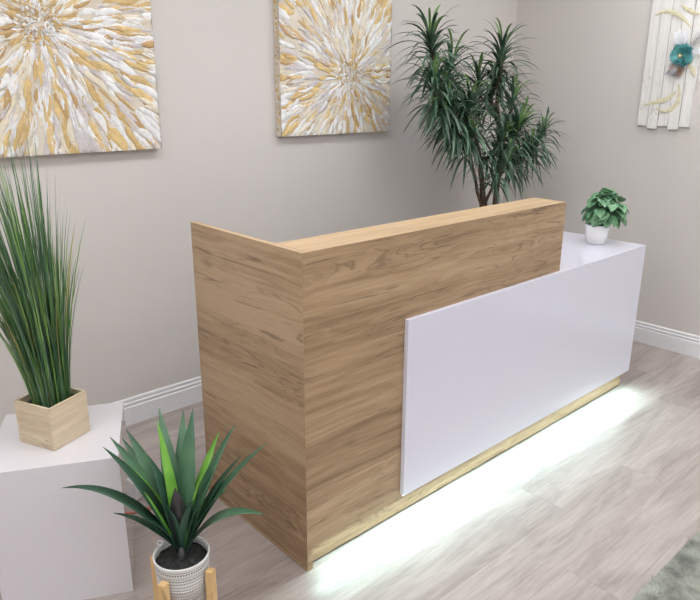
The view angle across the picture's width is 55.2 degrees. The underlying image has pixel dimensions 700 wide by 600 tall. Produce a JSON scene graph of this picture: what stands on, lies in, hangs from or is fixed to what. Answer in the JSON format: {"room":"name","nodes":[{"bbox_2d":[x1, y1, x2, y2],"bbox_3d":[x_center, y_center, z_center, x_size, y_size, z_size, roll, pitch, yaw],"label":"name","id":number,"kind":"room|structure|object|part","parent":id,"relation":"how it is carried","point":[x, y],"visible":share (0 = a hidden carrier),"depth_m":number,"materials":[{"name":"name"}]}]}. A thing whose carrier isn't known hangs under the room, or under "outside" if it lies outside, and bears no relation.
{"room":"reception area","nodes":[
{"label":"reception area","id":0,"kind":"room"},
{"bbox_2d":[152,536,209,599],"bbox_3d":[-0.472,0.775,1.897,0.156,0.147,0.156,-15,23,-40],"label":"pot","id":1,"kind":"object","parent":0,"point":[184,568],"depth_m":1.86,"materials":[{"name":"white ceramic"}]},
{"bbox_2d":[0,0,516,426],"bbox_3d":[-1.196,-0.706,2.679,6.285,2.750,0.100,-15,23,-40],"label":"wall","id":2,"kind":"structure","parent":0,"point":[222,162],"depth_m":3.13,"materials":[{"name":"beige paint"}]},
{"bbox_2d":[0,0,161,157],"bbox_3d":[-1.175,-1.016,2.498,0.929,0.929,0.046,-15,23,-40],"label":"canvas painting","id":3,"kind":"object","parent":2,"relation":"attached to","point":[77,76],"visible":1,"depth_m":2.62,"materials":[{"name":"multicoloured paint"}]},
{"bbox_2d":[113,376,202,425],"bbox_3d":[-1.162,0.557,3.030,6.085,0.131,0.016,-15,23,-40],"label":"baseboard","id":4,"kind":"structure","parent":2,"relation":"attached to","point":[141,407],"depth_m":3.24,"materials":[{"name":"white paint"}]},
{"bbox_2d":[273,0,391,136],"bbox_3d":[-0.070,-1.322,3.449,0.763,0.906,0.046,-15,23,-40],"label":"canvas painting","id":5,"kind":"object","parent":2,"relation":"attached to","point":[333,73],"visible":1,"depth_m":3.44,"materials":[{"name":"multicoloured paint"}]},
{"bbox_2d":[0,341,699,599],"bbox_3d":[0.697,1.287,1.104,6.285,0.100,5.760,-15,23,-40],"label":"floor","id":6,"kind":"structure","parent":0,"point":[592,504],"depth_m":2.45,"materials":[{"name":"grey laminate"}]},
{"bbox_2d":[0,402,135,599],"bbox_3d":[-0.910,0.648,2.162,0.370,0.477,0.380,-5,18,-15],"label":"pedestal","id":7,"kind":"object","parent":6,"relation":"on","point":[57,542],"visible":0.73,"depth_m":1.99,"materials":[{"name":"white"}]},
{"bbox_2d":[0,130,90,450],"bbox_3d":[-0.945,-0.011,1.886,0.349,0.943,0.423,8,19,23],"label":"potted grass","id":8,"kind":"object","parent":7,"relation":"on","point":[53,413],"depth_m":1.94,"materials":[{"name":"green plant"}]},
{"bbox_2d":[132,482,141,499],"bbox_3d":[-0.823,0.725,2.588,0.040,0.075,0.060,6,18,18],"label":"plastic box","id":9,"kind":"object","parent":6,"relation":"on","point":[137,495],"visible":0.23,"depth_m":2.56,"materials":[{"name":"white plastic"}]},
{"bbox_2d":[150,554,217,599],"bbox_3d":[-0.473,0.851,1.921,0.157,0.236,0.157,-8,19,-24],"label":"plant stand","id":10,"kind":"object","parent":6,"relation":"on","point":[161,591],"visible":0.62,"depth_m":1.86,"materials":[{"name":"brown wood"}]},
{"bbox_3d":[-0.557,0.842,1.950,0.022,0.236,0.022,6,18,19],"label":"leg","id":11,"kind":"part","parent":10,"relation":"part of","materials":[{"name":"brown wood"}]},
{"bbox_3d":[-0.503,0.876,1.840,0.022,0.236,0.022,6,18,19],"label":"leg","id":12,"kind":"part","parent":10,"relation":"part of","materials":[{"name":"brown wood"}]},
{"bbox_2d":[63,409,266,599],"bbox_3d":[-0.486,0.581,1.916,0.526,0.507,0.299,4,18,12],"label":"potted plant","id":13,"kind":"object","parent":10,"relation":"on","point":[178,502],"visible":0.91,"depth_m":1.87,"materials":[{"name":"plant"}]},
{"bbox_3d":[-0.472,0.713,1.878,0.026,0.045,0.026,-15,23,-40],"label":"stem","id":14,"kind":"part","parent":13,"relation":"part of","materials":[{"name":"grey plant"}]},
{"bbox_3d":[-0.388,0.861,1.892,0.029,0.236,0.029,-15,23,-40],"label":"leg","id":15,"kind":"part","parent":10,"relation":"part of","materials":[{"name":"brown wood"}]},
{"bbox_2d":[191,198,645,571],"bbox_3d":[0.459,0.100,2.936,2.150,1.070,0.638,-15,23,-40],"label":"reception desk","id":16,"kind":"object","parent":6,"relation":"on","point":[377,367],"visible":0.96,"depth_m":2.33,"materials":[{"name":"brown wood"}]},
{"bbox_3d":[-0.337,0.308,2.260,0.022,1.070,0.620,-15,23,-40],"label":"panel","id":17,"kind":"part","parent":16,"relation":"part of","materials":[{"name":"brown wood"}]},
{"bbox_2d":[560,231,642,269],"bbox_3d":[0.462,-0.126,2.880,2.128,0.020,0.620,-15,23,-40],"label":"countertop","id":18,"kind":"structure","parent":16,"relation":"on","point":[575,251],"depth_m":3.23,"materials":[{"name":"white laminate"}]},
{"bbox_2d":[581,188,628,244],"bbox_3d":[1.270,-0.420,3.326,0.222,0.278,0.221,-15,23,-40],"label":"plant","id":19,"kind":"object","parent":16,"relation":"on","point":[602,209],"visible":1,"depth_m":3.29,"materials":[{"name":"green plant"}]},
{"bbox_3d":[1.236,-0.333,3.355,0.121,0.096,0.121,-15,23,-40],"label":"pot","id":20,"kind":"part","parent":19,"relation":"part of","materials":[{"name":"white ceramic"}]},
{"bbox_2d":[383,4,569,206],"bbox_3d":[0.721,-0.625,3.819,0.728,1.927,1.190,12,21,34],"label":"dracaena","id":21,"kind":"object","parent":6,"relation":"on","point":[448,99],"visible":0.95,"depth_m":3.67,"materials":[{"name":"green plant"}]},
{"bbox_2d":[630,529,699,599],"bbox_3d":[2.040,0.941,2.021,2.510,0.021,1.670,-15,23,-40],"label":"shag rug","id":22,"kind":"object","parent":6,"relation":"on","point":[679,579],"visible":1,"depth_m":2.15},
{"bbox_2d":[503,0,699,335],"bbox_3d":[2.995,-0.685,2.660,0.100,2.750,5.560,-15,23,-40],"label":"wall","id":23,"kind":"structure","parent":0,"point":[589,55],"depth_m":4.07,"materials":[{"name":"beige paint"}]},
{"bbox_2d":[633,320,699,358],"bbox_3d":[2.953,0.578,3.008,0.016,0.131,5.544,-15,23,-40],"label":"baseboard","id":24,"kind":"structure","parent":23,"relation":"attached to","point":[680,342],"depth_m":4.07,"materials":[{"name":"white paint"}]},
{"bbox_2d":[637,0,699,129],"bbox_3d":[1.800,-1.357,3.706,0.064,0.800,0.345,-15,23,-40],"label":"wall art","id":25,"kind":"object","parent":23,"relation":"attached to","point":[672,61],"visible":1,"depth_m":3.74,"materials":[{"name":"white wood"}]},
{"bbox_2d":[669,63,684,75],"bbox_3d":[1.808,-1.278,3.705,0.030,0.078,0.083,-15,23,-40],"label":"flower","id":26,"kind":"object","parent":25,"relation":"on","point":[675,69],"depth_m":3.70,"materials":[{"name":"grey paper"}]}
]}

